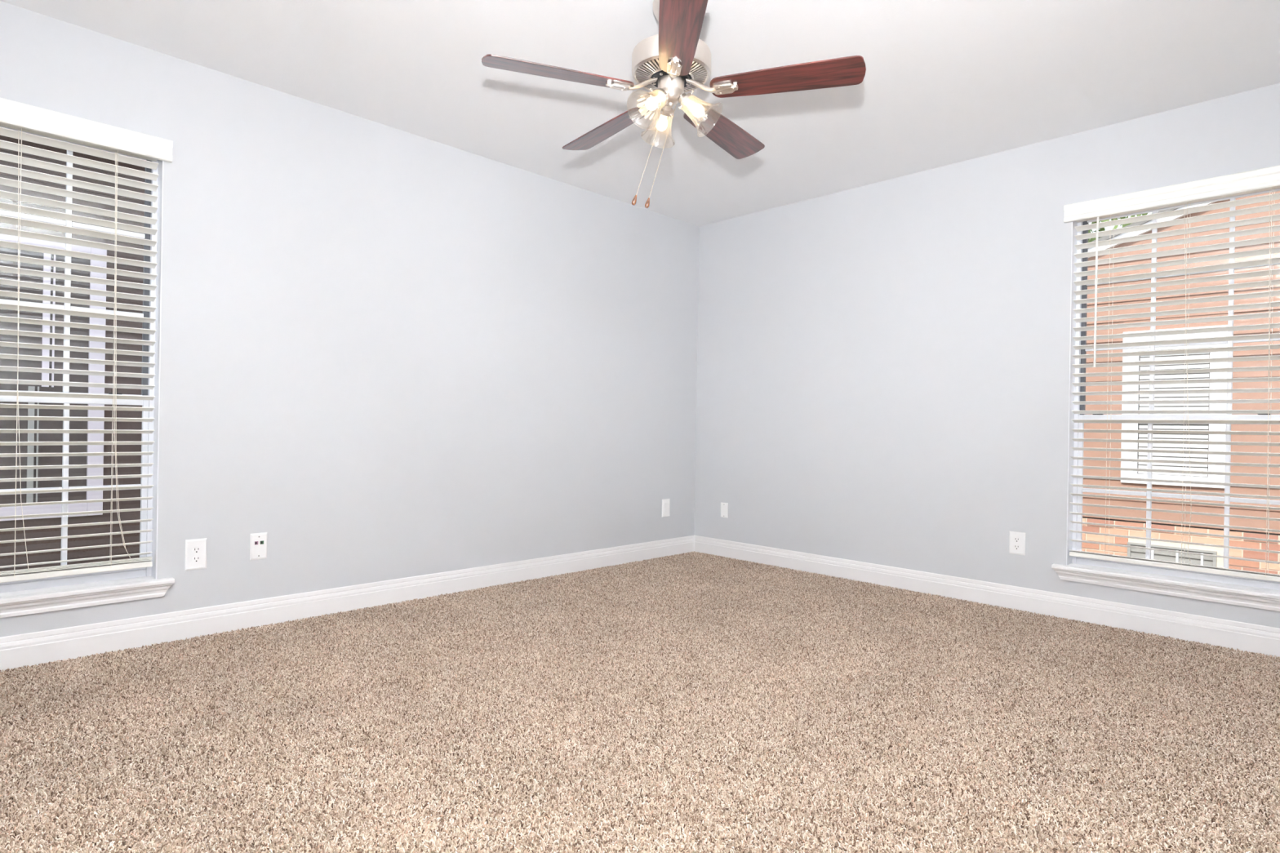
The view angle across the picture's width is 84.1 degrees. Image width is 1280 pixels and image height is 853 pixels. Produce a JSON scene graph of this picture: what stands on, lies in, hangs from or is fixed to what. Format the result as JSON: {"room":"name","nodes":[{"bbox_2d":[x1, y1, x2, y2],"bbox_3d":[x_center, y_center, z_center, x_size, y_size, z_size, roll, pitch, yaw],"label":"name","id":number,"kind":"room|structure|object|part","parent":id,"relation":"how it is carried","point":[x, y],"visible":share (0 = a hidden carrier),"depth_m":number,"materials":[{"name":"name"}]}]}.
{"room":"empty bedroom","nodes":[
{"label":"empty bedroom","id":0,"kind":"room"},
{"bbox_2d":[0,0,699,637],"bbox_3d":[-1.314,-0.308,3.694,4.750,2.440,0.150,1,0,-45],"label":"wall","id":1,"kind":"structure","parent":0,"point":[388,353],"depth_m":3.56,"materials":[{"name":"paint"}]},
{"bbox_2d":[0,125,174,617],"bbox_3d":[-2.350,-0.238,2.638,1.044,1.870,0.183,1,0,-45],"label":"window","id":2,"kind":"structure","parent":1,"relation":"in","point":[21,597],"depth_m":2.86,"materials":[{"name":"white plastic"}]},
{"bbox_3d":[-2.395,-0.620,2.688,0.854,1.048,0.026,1,0,-45],"label":"sash","id":3,"kind":"part","parent":2,"relation":"part of","materials":[{"name":"white plastic"}]},
{"bbox_3d":[-2.392,0.230,2.671,0.890,0.730,0.022,1,0,-45],"label":"sash","id":4,"kind":"part","parent":2,"relation":"part of","materials":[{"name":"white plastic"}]},
{"bbox_2d":[0,97,173,582],"bbox_3d":[-2.325,-0.306,2.611,0.990,1.760,0.089,1,0,-45],"label":"window blind","id":5,"kind":"object","parent":2,"relation":"attached to","point":[15,115],"visible":1,"depth_m":2.75,"materials":[{"name":"white plastic"}]},
{"bbox_3d":[-2.301,-0.275,2.623,0.002,1.674,0.002,1,0,-45],"label":"ladder cord","id":6,"kind":"part","parent":5,"relation":"part of","materials":[{"name":"white fabric"}]},
{"bbox_3d":[-2.335,-0.276,2.663,0.002,1.674,0.002,1,0,36],"label":"ladder cord","id":7,"kind":"part","parent":5,"relation":"part of","materials":[{"name":"white fabric"}]},
{"bbox_3d":[-2.287,-0.280,2.630,0.049,1.628,0.004,1,0,-42],"label":"lift cord","id":8,"kind":"part","parent":5,"relation":"part of","materials":[{"name":"white fabric"}]},
{"bbox_3d":[-2.352,0.562,2.623,0.909,0.022,0.052,1,0,-45],"label":"rail","id":9,"kind":"part","parent":5,"relation":"part of","materials":[{"name":"white plastic"}]},
{"bbox_3d":[-2.129,-0.272,2.867,0.002,1.674,0.002,1,0,-36],"label":"ladder cord","id":10,"kind":"part","parent":5,"relation":"part of","materials":[{"name":"white fabric"}]},
{"bbox_3d":[-2.095,-0.272,2.827,0.002,1.674,0.002,1,0,36],"label":"ladder cord","id":11,"kind":"part","parent":5,"relation":"part of","materials":[{"name":"white fabric"}]},
{"bbox_3d":[-2.077,-0.298,2.838,0.053,1.585,0.003,1,0,-41],"label":"lift cord","id":12,"kind":"part","parent":5,"relation":"part of","materials":[{"name":"white fabric"}]},
{"bbox_3d":[-2.073,-0.279,2.843,0.072,1.622,0.005,1,0,-45],"label":"lift cord","id":13,"kind":"part","parent":5,"relation":"part of","materials":[{"name":"white fabric"}]},
{"bbox_2d":[185,537,207,570],"bbox_3d":[-1.892,0.545,3.024,0.080,0.130,0.008,1,0,-45],"label":"power outlet","id":14,"kind":"object","parent":1,"relation":"attached to","point":[196,548],"visible":1,"depth_m":3.02,"materials":[{"name":"white plastic"}]},
{"bbox_2d":[192,555,199,562],"bbox_3d":[-1.892,0.564,3.023,0.029,0.025,0.006,1,0,-45],"label":"receptacle","id":15,"kind":"object","parent":14,"relation":"attached to","point":[195,558],"depth_m":3.02,"materials":[{"name":"white plastic"}]},
{"bbox_2d":[192,546,200,552],"bbox_3d":[-1.891,0.525,3.023,0.029,0.025,0.006,1,0,-45],"label":"receptacle","id":16,"kind":"object","parent":14,"relation":"attached to","point":[195,549],"depth_m":3.02,"materials":[{"name":"white plastic"}]},
{"bbox_2d":[249,532,266,560],"bbox_3d":[-1.718,0.540,3.196,0.071,0.119,0.008,1,0,-45],"label":"outlet","id":17,"kind":"object","parent":1,"relation":"attached to","point":[258,541],"visible":1,"depth_m":3.19,"materials":[{"name":"white plastic"}]},
{"bbox_2d":[0,535,694,671],"bbox_3d":[-1.222,0.851,3.689,4.600,0.125,0.014,1,0,-45],"label":"baseboard","id":18,"kind":"structure","parent":1,"relation":"attached to","point":[30,649],"depth_m":3.28,"materials":[{"name":"white wood"}]},
{"bbox_2d":[662,498,670,516],"bbox_3d":[0.188,0.583,5.086,0.080,0.127,0.010,1,0,-45],"label":"switch plate","id":19,"kind":"object","parent":1,"relation":"attached to","point":[665,502],"visible":1,"depth_m":5.08,"materials":[{"name":"white plastic"}]},
{"bbox_3d":[0.190,0.583,5.084,0.034,0.068,0.005,1,0,-45],"label":"panel","id":20,"kind":"part","parent":19,"relation":"part of","materials":[{"name":"white plastic"}]},
{"bbox_2d":[0,551,1279,852],"bbox_3d":[0.197,0.997,2.256,4.900,0.120,4.350,1,0,-45],"label":"floor","id":21,"kind":"structure","parent":0,"point":[691,702],"depth_m":2.17,"materials":[{"name":"carpet"}]},
{"bbox_2d":[0,0,1279,226],"bbox_3d":[0.239,-1.577,2.255,4.900,0.150,4.350,1,0,-45],"label":"ceiling","id":22,"kind":"structure","parent":0,"point":[944,82],"depth_m":2.96,"materials":[{"name":"paint"}]},
{"bbox_2d":[481,0,866,208],"bbox_3d":[0.104,-1.140,2.552,1.259,0.730,1.251,1,0,-45],"label":"ceiling fan","id":23,"kind":"object","parent":22,"relation":"hanging from","point":[673,62],"visible":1,"depth_m":2.42,"materials":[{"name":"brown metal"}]},
{"bbox_3d":[-0.270,-1.188,2.384,0.517,0.006,0.136,1,12,-19],"label":"blade","id":24,"kind":"part","parent":23,"relation":"part of","materials":[{"name":"brown wood"}]},
{"bbox_3d":[-0.133,-1.186,2.836,0.136,0.006,0.517,-14,9,-36],"label":"blade","id":25,"kind":"part","parent":23,"relation":"part of","materials":[{"name":"brown wood"}]},
{"bbox_3d":[0.041,-1.113,2.443,0.132,0.132,0.114,1,41,43],"label":"lamp shade","id":26,"kind":"part","parent":23,"relation":"part of","materials":[{"name":"clear glass"}]},
{"bbox_3d":[0.042,-0.988,2.508,0.107,0.340,0.002,1,0,5],"label":"pull chain","id":27,"kind":"part","parent":23,"relation":"part of","materials":[{"name":"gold metal"}]},
{"bbox_3d":[0.048,-1.122,2.451,0.043,0.043,0.073,1,41,43],"label":"bulb","id":28,"kind":"part","parent":23,"relation":"part of","materials":[{"name":"white glass"}]},
{"bbox_3d":[0.080,-1.112,2.611,0.132,0.132,0.114,1,-41,-17],"label":"lamp shade","id":29,"kind":"part","parent":23,"relation":"part of","materials":[{"name":"clear glass"}]},
{"bbox_2d":[649,88,670,107],"bbox_3d":[0.079,-1.154,2.474,0.075,0.081,0.034,1,41,43],"label":"bulb","id":30,"kind":"object","parent":23,"relation":"attached to","point":[663,95],"depth_m":2.47,"materials":[{"name":"white glass"}]},
{"bbox_3d":[0.083,-1.121,2.600,0.043,0.043,0.073,1,-41,-17],"label":"bulb","id":31,"kind":"part","parent":23,"relation":"part of","materials":[{"name":"white glass"}]},
{"bbox_3d":[0.082,-0.983,2.522,0.095,0.348,0.002,1,0,-5],"label":"pull chain","id":32,"kind":"part","parent":23,"relation":"part of","materials":[{"name":"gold metal"}]},
{"bbox_2d":[655,105,674,117],"bbox_3d":[0.088,-1.153,2.562,0.075,0.081,0.034,1,-41,-17],"label":"socket","id":33,"kind":"object","parent":23,"relation":"attached to","point":[668,111],"depth_m":2.55,"materials":[{"name":"silver metal"}]},
{"bbox_3d":[0.117,-1.181,2.114,0.136,0.006,0.517,13,0,-1],"label":"blade","id":34,"kind":"part","parent":23,"relation":"part of","materials":[{"name":"brown wood"}]},
{"bbox_2d":[678,89,694,111],"bbox_3d":[0.160,-1.152,2.510,0.034,0.081,0.075,42,9,10],"label":"bulb","id":35,"kind":"object","parent":23,"relation":"attached to","point":[685,100],"depth_m":2.49,"materials":[{"name":"white glass"}]},
{"bbox_3d":[0.195,-1.119,2.495,0.073,0.043,0.043,42,9,10],"label":"bulb","id":36,"kind":"part","parent":23,"relation":"part of","materials":[{"name":"white glass"}]},
{"bbox_3d":[0.205,-1.110,2.493,0.114,0.132,0.132,42,9,10],"label":"lamp shade","id":37,"kind":"part","parent":23,"relation":"part of","materials":[{"name":"clear glass"}]},
{"bbox_3d":[0.339,-1.178,2.845,0.136,0.006,0.517,-14,-8,34],"label":"blade","id":38,"kind":"part","parent":23,"relation":"part of","materials":[{"name":"brown wood"}]},
{"bbox_3d":[0.494,-1.175,2.399,0.517,0.006,0.136,1,-12,17],"label":"blade","id":39,"kind":"part","parent":23,"relation":"part of","materials":[{"name":"brown wood"}]},
{"bbox_2d":[694,83,1279,628],"bbox_3d":[1.904,-0.255,3.928,0.150,2.440,4.350,1,0,-45],"label":"wall","id":40,"kind":"structure","parent":0,"point":[883,366],"depth_m":4.08,"materials":[{"name":"paint"}]},
{"bbox_2d":[720,502,728,518],"bbox_3d":[0.607,0.603,5.111,0.007,0.106,0.064,1,0,-45],"label":"blank plate","id":41,"kind":"object","parent":40,"relation":"attached to","point":[724,506],"visible":1,"depth_m":5.11,"materials":[{"name":"white plastic"}]},
{"bbox_2d":[693,535,1279,657],"bbox_3d":[1.827,0.901,3.870,0.014,0.125,4.050,1,0,-45],"label":"baseboard","id":42,"kind":"structure","parent":40,"relation":"attached to","point":[1255,638],"depth_m":3.68,"materials":[{"name":"white wood"}]},
{"bbox_2d":[1008,531,1025,555],"bbox_3d":[1.981,0.614,3.724,0.008,0.118,0.079,1,0,-45],"label":"power outlet","id":43,"kind":"object","parent":40,"relation":"attached to","point":[1016,540],"visible":1,"depth_m":3.72,"materials":[{"name":"white plastic"}]},
{"bbox_2d":[1013,544,1019,549],"bbox_3d":[1.980,0.632,3.723,0.006,0.025,0.029,1,0,-45],"label":"receptacle","id":44,"kind":"object","parent":43,"relation":"attached to","point":[1015,546],"depth_m":3.72,"materials":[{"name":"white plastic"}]},
{"bbox_2d":[1013,537,1020,542],"bbox_3d":[1.980,0.593,3.723,0.006,0.025,0.029,1,0,-45],"label":"receptacle","id":45,"kind":"object","parent":43,"relation":"attached to","point":[1015,539],"depth_m":3.72,"materials":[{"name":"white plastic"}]},
{"bbox_2d":[1051,188,1279,611],"bbox_3d":[2.524,-0.158,3.271,0.183,1.870,1.044,1,0,-45],"label":"window","id":46,"kind":"structure","parent":40,"relation":"in","point":[1233,590],"depth_m":3.39,"materials":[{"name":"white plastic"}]},
{"bbox_2d":[1063,164,1279,582],"bbox_3d":[2.499,-0.226,3.245,0.089,1.764,0.994,1,0,-45],"label":"window blind","id":47,"kind":"object","parent":46,"relation":"attached to","point":[1268,178],"visible":1,"depth_m":3.26,"materials":[{"name":"white plastic"}]},
{"bbox_3d":[2.279,-0.198,3.454,0.002,1.678,0.002,1,0,18],"label":"ladder cord","id":48,"kind":"part","parent":47,"relation":"part of","materials":[{"name":"white fabric"}]},
{"bbox_3d":[2.319,-0.198,3.488,0.002,1.678,0.002,1,0,18],"label":"ladder cord","id":49,"kind":"part","parent":47,"relation":"part of","materials":[{"name":"white fabric"}]},
{"bbox_3d":[2.496,0.645,3.260,0.052,0.022,0.909,1,0,-45],"label":"rail","id":50,"kind":"part","parent":47,"relation":"part of","materials":[{"name":"white plastic"}]},
{"bbox_3d":[2.490,-0.195,3.242,0.002,1.678,0.002,1,0,18],"label":"ladder cord","id":51,"kind":"part","parent":47,"relation":"part of","materials":[{"name":"white fabric"}]},
{"bbox_3d":[2.495,-0.197,3.231,0.004,1.638,0.048,1,0,-44],"label":"lift cord","id":52,"kind":"part","parent":47,"relation":"part of","materials":[{"name":"white fabric"}]},
{"bbox_3d":[2.530,-0.194,3.276,0.002,1.678,0.002,1,0,18],"label":"ladder cord","id":53,"kind":"part","parent":47,"relation":"part of","materials":[{"name":"white fabric"}]},
{"bbox_3d":[2.692,-0.227,3.033,0.003,1.570,0.016,1,0,-37],"label":"lift cord","id":54,"kind":"part","parent":47,"relation":"part of","materials":[{"name":"white fabric"}]},
{"bbox_3d":[2.694,-0.191,3.036,0.002,1.678,0.002,1,0,-45],"label":"ladder cord","id":55,"kind":"part","parent":47,"relation":"part of","materials":[{"name":"white fabric"}]},
{"bbox_3d":[2.734,-0.191,3.070,0.002,1.678,0.002,1,0,-45],"label":"ladder cord","id":56,"kind":"part","parent":47,"relation":"part of","materials":[{"name":"white fabric"}]},
{"bbox_3d":[2.550,0.310,3.304,0.022,0.730,0.890,1,0,-45],"label":"sash","id":57,"kind":"part","parent":46,"relation":"part of","materials":[{"name":"white plastic"}]},
{"bbox_3d":[2.581,-0.538,3.321,0.026,1.048,0.854,1,0,-45],"label":"sash","id":58,"kind":"part","parent":46,"relation":"part of","materials":[{"name":"white plastic"}]},
{"label":"outside","id":59,"kind":"structure","parent":0,"visible":0},
{"bbox_3d":[1.116,1.636,8.846,34.000,0.130,36.000,1,0,-45],"label":"ground","id":60,"kind":"structure","parent":59,"visible":0},
{"bbox_2d":[0,134,145,571],"bbox_3d":[-4.914,-0.958,6.022,5.800,4.860,3.060,1,0,-45],"label":"neighbor house","id":61,"kind":"structure","parent":60,"relation":"on","point":[5,548],"depth_m":5.23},
{"bbox_3d":[-4.350,0.139,5.080,0.060,0.854,0.026,1,0,-45],"label":"sash","id":62,"kind":"part","parent":61,"relation":"part of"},
{"bbox_3d":[-4.511,-0.346,4.934,1.064,1.820,0.005,1,0,-45],"label":"pane","id":63,"kind":"part","parent":61,"relation":"part of","materials":[{"name":"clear glass"}]},
{"bbox_3d":[-4.564,-0.774,4.853,0.864,0.966,0.026,1,0,-45],"label":"sash","id":64,"kind":"part","parent":61,"relation":"part of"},
{"bbox_3d":[-4.501,-0.346,4.925,1.256,2.012,0.054,1,0,-45],"label":"window trim","id":65,"kind":"part","parent":61,"relation":"part of","materials":[{"name":"white wood"}]},
{"bbox_2d":[1088,212,1152,242],"bbox_3d":[7.248,-1.333,11.241,3.821,6.030,4.434,1,0,-45],"label":"tree","id":66,"kind":"object","parent":60,"relation":"on","point":[1090,240],"visible":0.02,"depth_m":10.19,"materials":[{"name":"green plant"}]},
{"bbox_2d":[1081,191,1279,574],"bbox_3d":[6.555,-0.297,6.109,3.575,3.914,6.200,1,0,-45],"label":"neighbor house","id":67,"kind":"structure","parent":60,"relation":"on","point":[1243,565],"depth_m":5.78,"materials":[{"name":"brown brick"}]},
{"bbox_2d":[1127,542,1217,567],"bbox_3d":[4.361,1.095,5.827,0.055,0.218,0.591,1,0,-45],"label":"window","id":68,"kind":"structure","parent":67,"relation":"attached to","point":[1131,552],"depth_m":5.79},
{"bbox_3d":[4.396,-0.103,5.850,0.026,1.065,0.522,1,0,-45],"label":"sash","id":69,"kind":"part","parent":67,"relation":"part of","materials":[{"name":"white plastic"}]},
{"bbox_3d":[4.392,-0.160,5.846,0.054,1.290,0.698,1,0,-45],"label":"window trim","id":70,"kind":"part","parent":67,"relation":"part of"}
]}

